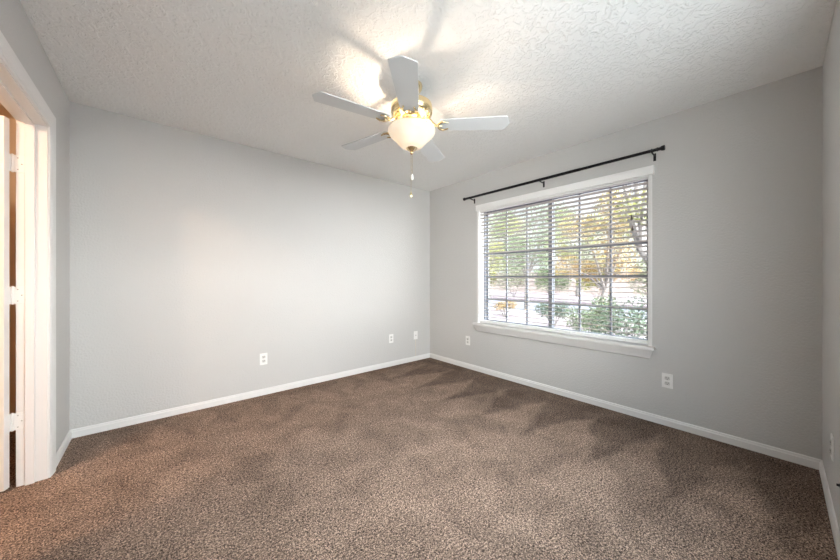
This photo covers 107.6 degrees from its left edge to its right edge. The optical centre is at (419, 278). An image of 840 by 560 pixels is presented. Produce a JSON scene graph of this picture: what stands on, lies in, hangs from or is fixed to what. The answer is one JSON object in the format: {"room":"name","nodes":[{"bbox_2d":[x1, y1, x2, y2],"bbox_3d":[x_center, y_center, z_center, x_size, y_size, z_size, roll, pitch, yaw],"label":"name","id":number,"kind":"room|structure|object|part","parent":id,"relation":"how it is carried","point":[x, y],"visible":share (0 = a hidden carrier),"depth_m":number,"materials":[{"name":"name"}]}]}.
{"room":"empty bedroom","nodes":[
{"label":"empty bedroom","id":0,"kind":"room"},
{"bbox_2d":[9,118,15,413],"bbox_3d":[-3.734,-0.063,2.135,1.706,2.440,0.100,0,0,-41],"label":"wall","id":1,"kind":"structure","parent":0,"point":[12,122],"depth_m":2.46,"materials":[{"name":"beige paint"}]},
{"bbox_2d":[0,0,69,452],"bbox_3d":[-1.653,-0.063,1.104,0.114,2.440,4.172,0,0,-41],"label":"wall","id":2,"kind":"structure","parent":0,"point":[16,27],"depth_m":1.97,"materials":[{"name":"grey paint"}]},
{"bbox_2d":[0,115,24,491],"bbox_3d":[-2.567,0.134,1.538,0.804,2.018,0.149,0,0,-22],"label":"door","id":3,"kind":"structure","parent":2,"relation":"in","point":[11,295],"depth_m":1.66,"materials":[{"name":"white paint"}]},
{"bbox_2d":[0,31,55,486],"bbox_3d":[-1.941,0.092,1.454,0.132,2.129,0.953,0,0,-41],"label":"trim","id":4,"kind":"structure","parent":2,"relation":"attached to","point":[35,121],"depth_m":1.74,"materials":[{"name":"white paint"}]},
{"bbox_2d":[56,430,71,467],"bbox_3d":[-2.370,1.126,2.039,0.013,0.062,0.494,0,0,-41],"label":"baseboard","id":5,"kind":"structure","parent":2,"relation":"attached to","point":[66,441],"depth_m":2.03,"materials":[{"name":"white paint"}]},
{"bbox_2d":[70,102,429,429],"bbox_3d":[-1.163,-0.063,3.478,3.722,2.440,0.120,0,0,-41],"label":"wall","id":6,"kind":"structure","parent":0,"point":[195,257],"depth_m":2.80,"materials":[{"name":"grey paint"}]},
{"bbox_2d":[71,353,429,437],"bbox_3d":[-1.191,1.126,3.366,3.531,0.062,0.013,0,0,-41],"label":"baseboard","id":7,"kind":"structure","parent":6,"relation":"attached to","point":[78,432],"depth_m":2.82,"materials":[{"name":"white paint"}]},
{"bbox_2d":[260,353,266,364],"bbox_3d":[-1.556,0.800,3.057,0.070,0.114,0.009,0,0,-41],"label":"wall outlet","id":8,"kind":"object","parent":6,"relation":"attached to","point":[263,357],"visible":1,"depth_m":3.06,"materials":[{"name":"white plastic"}]},
{"bbox_2d":[389,334,392,342],"bbox_3d":[-0.381,0.794,4.063,0.070,0.114,0.009,0,0,-41],"label":"wall outlet","id":9,"kind":"object","parent":6,"relation":"attached to","point":[390,335],"visible":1,"depth_m":4.06,"materials":[{"name":"white plastic"}]},
{"bbox_2d":[414,331,417,355],"bbox_3d":[-0.059,0.918,4.334,0.070,0.350,0.016,0,0,-41],"label":"cable plate","id":10,"kind":"object","parent":6,"relation":"attached to","point":[415,332],"visible":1,"depth_m":4.33,"materials":[{"name":"white plastic"}]},
{"bbox_3d":[-0.062,0.800,4.338,0.070,0.114,0.006,0,0,-41],"label":"plate","id":11,"kind":"part","parent":10,"relation":"part of","materials":[{"name":"white plastic"}]},
{"bbox_2d":[0,0,835,190],"bbox_3d":[-0.919,-1.343,1.720,5.641,0.120,4.392,0,0,-41],"label":"ceiling","id":12,"kind":"structure","parent":0,"point":[563,74],"depth_m":1.83,"materials":[{"name":"white paint"}]},
{"bbox_2d":[312,55,509,196],"bbox_3d":[-0.124,-0.910,2.064,1.196,0.745,1.116,0,0,-41],"label":"ceiling fan","id":13,"kind":"object","parent":12,"relation":"hanging from","point":[413,129],"visible":1,"depth_m":1.94,"materials":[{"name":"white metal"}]},
{"bbox_3d":[-0.403,-1.015,1.818,0.455,0.024,0.142,0,0,-33],"label":"blade","id":14,"kind":"part","parent":13,"relation":"part of","materials":[{"name":"white wood"}]},
{"bbox_3d":[-0.394,-1.015,2.275,0.455,0.024,0.142,0,0,35],"label":"blade","id":15,"kind":"part","parent":13,"relation":"part of","materials":[{"name":"white wood"}]},
{"bbox_3d":[-0.198,-1.038,1.958,0.167,0.086,0.096,0,0,-41],"label":"blade arm","id":16,"kind":"part","parent":13,"relation":"part of","materials":[{"name":"gold metal"}]},
{"bbox_3d":[-0.073,-1.015,1.628,0.142,0.024,0.455,0,0,2],"label":"blade","id":17,"kind":"part","parent":13,"relation":"part of","materials":[{"name":"white wood"}]},
{"bbox_3d":[-0.063,-1.038,1.879,0.096,0.086,0.164,0,0,2],"label":"blade arm","id":18,"kind":"part","parent":13,"relation":"part of","materials":[{"name":"gold metal"}]},
{"bbox_3d":[-0.055,-0.930,2.040,0.314,0.134,0.314,0,0,-41],"label":"lamp shade","id":19,"kind":"part","parent":13,"relation":"part of","materials":[{"name":"white glass"}]},
{"bbox_3d":[0.079,-1.015,2.430,0.142,0.024,0.455,0,0,19],"label":"blade","id":20,"kind":"part","parent":13,"relation":"part of","materials":[{"name":"white"}]},
{"bbox_3d":[0.106,-1.038,2.029,0.164,0.086,0.096,0,0,3],"label":"blade arm","id":21,"kind":"part","parent":13,"relation":"part of","materials":[{"name":"gold metal"}]},
{"bbox_3d":[0.357,-1.015,2.015,0.455,0.024,0.142,0,0,3],"label":"blade","id":22,"kind":"part","parent":13,"relation":"part of","materials":[{"name":"white wood"}]},
{"bbox_2d":[0,358,837,559],"bbox_3d":[-0.849,1.217,1.714,5.541,0.120,4.292,0,0,-41],"label":"floor","id":23,"kind":"structure","parent":0,"point":[428,458],"depth_m":1.73,"materials":[{"name":"brown carpet"}]},
{"bbox_2d":[430,66,821,459],"bbox_3d":[1.359,-0.063,3.249,0.190,2.440,3.510,0,0,-41],"label":"wall","id":24,"kind":"structure","parent":0,"point":[737,178],"depth_m":2.23,"materials":[{"name":"grey paint"}]},
{"bbox_2d":[466,336,469,344],"bbox_3d":[0.616,0.800,3.963,0.009,0.114,0.070,0,0,-41],"label":"wall outlet","id":25,"kind":"object","parent":24,"relation":"attached to","point":[467,337],"visible":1,"depth_m":3.96,"materials":[{"name":"white plastic"}]},
{"bbox_2d":[473,322,654,358],"bbox_3d":[1.317,0.601,3.192,0.157,0.100,1.845,0,0,-41],"label":"trim","id":26,"kind":"structure","parent":24,"relation":"attached to","point":[613,346],"depth_m":2.93,"materials":[{"name":"white paint"}]},
{"bbox_2d":[463,145,664,203],"bbox_3d":[1.244,-0.989,3.159,0.102,0.082,2.040,0,0,-41],"label":"curtain rod","id":27,"kind":"object","parent":24,"relation":"attached to","point":[662,148],"visible":1,"depth_m":2.88,"materials":[{"name":"black metal"}]},
{"bbox_2d":[477,174,651,346],"bbox_3d":[1.337,-0.161,3.206,0.109,1.424,1.796,0,0,-41],"label":"trim","id":28,"kind":"structure","parent":24,"relation":"attached to","point":[480,277],"depth_m":2.51,"materials":[{"name":"white paint"}]},
{"bbox_2d":[484,179,647,339],"bbox_3d":[1.409,-0.158,3.268,0.080,1.430,1.750,0,0,-41],"label":"window","id":29,"kind":"structure","parent":24,"relation":"in","point":[551,281],"depth_m":3.25,"materials":[{"name":"clear glass"}]},
{"bbox_3d":[1.409,-0.158,3.268,0.080,1.430,1.750,0,0,-41],"label":"frame","id":30,"kind":"part","parent":29,"relation":"part of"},
{"bbox_3d":[1.141,-0.158,3.591,0.022,1.390,0.870,0,0,-41],"label":"sash frame","id":31,"kind":"part","parent":29,"relation":"part of","materials":[{"name":"white"}]},
{"bbox_2d":[476,165,654,344],"bbox_3d":[1.321,-0.182,3.176,0.110,1.453,1.806,0,0,-41],"label":"window blind","id":32,"kind":"object","parent":29,"relation":"attached to","point":[640,174],"visible":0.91,"depth_m":3.00,"materials":[{"name":"white plastic"}]},
{"bbox_3d":[1.177,-0.149,3.378,0.067,1.357,0.002,0,0,-41],"label":"ladder cord","id":33,"kind":"part","parent":32,"relation":"part of","materials":[{"name":"white fabric"}]},
{"bbox_3d":[1.329,0.530,3.199,0.050,0.028,1.730,0,0,-41],"label":"rail","id":34,"kind":"part","parent":32,"relation":"part of","materials":[{"name":"white plastic"}]},
{"bbox_3d":[1.784,-0.684,2.589,0.002,0.298,0.002,0,0,-11],"label":"tilt cord","id":35,"kind":"part","parent":32,"relation":"part of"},
{"bbox_3d":[1.788,-0.638,2.585,0.002,0.390,0.002,0,0,19],"label":"tilt cord","id":36,"kind":"part","parent":32,"relation":"part of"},
{"bbox_3d":[1.661,-0.158,2.940,0.022,1.390,0.884,0,0,-41],"label":"sash frame","id":37,"kind":"part","parent":29,"relation":"part of","materials":[{"name":"white"}]},
{"bbox_2d":[430,353,820,469],"bbox_3d":[1.282,1.126,3.183,0.013,0.062,3.510,0,0,-41],"label":"baseboard","id":38,"kind":"structure","parent":24,"relation":"attached to","point":[797,458],"depth_m":2.42,"materials":[{"name":"white paint"}]},
{"bbox_2d":[662,373,672,388],"bbox_3d":[1.943,0.803,2.414,0.009,0.114,0.070,0,0,-41],"label":"wall outlet","id":39,"kind":"object","parent":24,"relation":"attached to","point":[667,379],"visible":1,"depth_m":2.41,"materials":[{"name":"white plastic"}]},
{"bbox_2d":[822,0,839,530],"bbox_3d":[1.154,-0.063,0.683,3.841,2.440,0.120,0,0,-41],"label":"wall","id":40,"kind":"structure","parent":0,"point":[830,68],"depth_m":1.56,"materials":[{"name":"grey paint"}]},
{"bbox_2d":[819,460,839,559],"bbox_3d":[1.084,1.126,0.711,3.531,0.062,0.013,0,0,-41],"label":"baseboard","id":41,"kind":"structure","parent":40,"relation":"attached to","point":[831,512],"depth_m":1.48,"materials":[{"name":"white paint"}]},
{"bbox_2d":[830,433,833,461],"bbox_3d":[1.996,0.817,1.490,0.070,0.114,0.009,0,0,-41],"label":"wall outlet","id":42,"kind":"object","parent":40,"relation":"attached to","point":[831,434],"visible":1,"depth_m":1.48,"materials":[{"name":"white plastic"}]},
{"label":"outside","id":43,"kind":"structure","parent":0,"visible":0},
{"bbox_2d":[489,307,646,321],"bbox_3d":[3.895,1.402,12.554,0.250,0.230,38.000,0,0,-41],"label":"curb","id":44,"kind":"object","parent":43,"point":[489,307],"visible":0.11,"depth_m":12.19,"materials":[{"name":"concrete"}]},
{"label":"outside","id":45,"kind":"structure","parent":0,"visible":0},
{"bbox_2d":[489,300,646,320],"bbox_3d":[6.553,1.467,14.831,6.750,0.100,38.000,0,0,-41],"label":"street","id":46,"kind":"structure","parent":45,"point":[492,302],"depth_m":15.06,"materials":[{"name":"grey asphalt"}]},
{"bbox_2d":[489,218,520,297],"bbox_3d":[4.030,-1.304,18.740,3.602,5.282,3.830,0,0,-3],"label":"tree","id":47,"kind":"object","parent":46,"relation":"on","point":[492,261],"visible":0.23,"depth_m":18.17,"materials":[{"name":"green plant"}]},
{"bbox_2d":[489,201,575,308],"bbox_3d":[4.427,-1.091,13.133,3.078,4.856,3.640,0,0,-41],"label":"tree","id":48,"kind":"object","parent":46,"relation":"on","point":[516,237],"visible":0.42,"depth_m":12.87,"materials":[{"name":"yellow plant"}]},
{"bbox_2d":[563,200,644,308],"bbox_3d":[8.117,-0.974,13.086,3.131,4.623,3.709,0,0,-41],"label":"tree","id":49,"kind":"object","parent":46,"relation":"on","point":[597,232],"visible":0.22,"depth_m":12.98,"materials":[{"name":"yellow orange leaves"},{"name":"grey bark"}]},
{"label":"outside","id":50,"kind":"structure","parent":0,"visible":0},
{"bbox_2d":[490,291,646,307],"bbox_3d":[18.235,1.417,38.662,42.000,0.200,85.000,0,0,-41],"label":"verge","id":51,"kind":"structure","parent":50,"point":[535,296],"depth_m":20.50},
{"bbox_2d":[490,269,497,286],"bbox_3d":[5.057,0.135,24.308,2.504,2.416,2.430,0,0,-41],"label":"shrub","id":52,"kind":"object","parent":51,"relation":"on","point":[492,279],"visible":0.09,"depth_m":23.95,"materials":[{"name":"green plant"}]},
{"bbox_2d":[489,211,532,293],"bbox_3d":[7.348,-2.181,26.303,4.719,7.035,4.645,0,0,17],"label":"tree","id":53,"kind":"object","parent":51,"relation":"on","point":[509,211],"visible":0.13,"depth_m":25.90,"materials":[{"name":"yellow plant"}]},
{"bbox_2d":[497,263,530,296],"bbox_3d":[6.820,0.040,22.230,2.478,2.607,2.542,0,0,-41],"label":"shrub","id":54,"kind":"object","parent":51,"relation":"on","point":[515,273],"visible":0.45,"depth_m":22.05,"materials":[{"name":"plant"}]},
{"bbox_2d":[531,262,571,292],"bbox_3d":[8.614,0.109,20.172,2.438,2.468,2.370,0,0,2],"label":"shrub","id":55,"kind":"object","parent":51,"relation":"on","point":[545,280],"visible":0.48,"depth_m":19.75,"materials":[{"name":"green plant"}]},
{"bbox_2d":[490,271,646,296],"bbox_3d":[8.566,0.362,31.696,0.250,1.910,53.000,0,0,-41],"label":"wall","id":56,"kind":"structure","parent":51,"relation":"on","point":[572,290],"depth_m":26.15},
{"bbox_2d":[544,209,612,296],"bbox_3d":[11.491,-1.884,22.846,4.642,6.442,4.613,0,0,6],"label":"tree","id":57,"kind":"object","parent":51,"relation":"on","point":[608,217],"visible":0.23,"depth_m":22.38,"materials":[{"name":"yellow plant"}]},
{"bbox_2d":[574,255,621,300],"bbox_3d":[10.378,-0.037,18.021,2.470,2.760,2.471,0,0,-41],"label":"shrub","id":58,"kind":"object","parent":51,"relation":"on","point":[582,284],"visible":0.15,"depth_m":17.95,"materials":[{"name":"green plant"}]},
{"bbox_2d":[627,259,646,294],"bbox_3d":[12.120,0.136,15.947,2.534,2.416,2.440,0,0,-41],"label":"shrub","id":59,"kind":"object","parent":51,"relation":"on","point":[644,269],"visible":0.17,"depth_m":16.27,"materials":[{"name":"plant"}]},
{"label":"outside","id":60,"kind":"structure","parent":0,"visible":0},
{"bbox_2d":[489,309,646,338],"bbox_3d":[0.854,1.417,9.949,7.758,0.200,38.000,0,0,-41],"label":"yard","id":61,"kind":"structure","parent":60,"point":[531,315],"depth_m":9.89,"materials":[{"name":"grey concrete"}]},
{"bbox_2d":[492,301,516,316],"bbox_3d":[2.974,1.041,10.696,0.896,0.603,0.882,0,0,-41],"label":"shrub","id":62,"kind":"object","parent":61,"relation":"on","point":[509,302],"visible":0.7,"depth_m":10.57,"materials":[{"name":"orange plant"}]},
{"bbox_2d":[534,300,572,325],"bbox_3d":[3.625,0.963,8.380,0.990,0.760,1.012,0,0,-41],"label":"shrub","id":63,"kind":"object","parent":61,"relation":"on","point":[561,307],"visible":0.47,"depth_m":8.29,"materials":[{"name":"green plant"}]},
{"bbox_2d":[562,297,618,333],"bbox_3d":[3.260,0.828,5.884,0.988,1.029,0.994,0,0,-41],"label":"shrub","id":64,"kind":"object","parent":61,"relation":"on","point":[594,302],"visible":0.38,"depth_m":5.78,"materials":[{"name":"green plant"}]},
{"bbox_2d":[555,191,642,328],"bbox_3d":[3.992,-0.281,6.956,2.018,3.257,1.927,0,0,-3],"label":"tree","id":65,"kind":"object","parent":61,"relation":"on","point":[604,290],"visible":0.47,"depth_m":6.85,"materials":[{"name":"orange plant"}]},
{"bbox_2d":[586,294,646,338],"bbox_3d":[2.986,0.762,4.530,0.970,1.160,0.997,0,0,-41],"label":"shrub","id":66,"kind":"object","parent":61,"relation":"on","point":[605,314],"visible":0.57,"depth_m":4.43,"materials":[{"name":"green plant"}]},
{"bbox_3d":[2.984,0.913,4.534,0.474,0.859,0.506,0,0,-41],"label":"stem","id":67,"kind":"part","parent":66,"relation":"part of","materials":[{"name":"green plant"}]},
{"bbox_2d":[594,181,646,263],"bbox_3d":[3.761,-0.853,5.141,1.893,4.435,1.647,0,0,-41],"label":"tree","id":68,"kind":"object","parent":61,"relation":"on","point":[626,189],"visible":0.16,"depth_m":5.05,"materials":[{"name":"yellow plant"}]}
]}

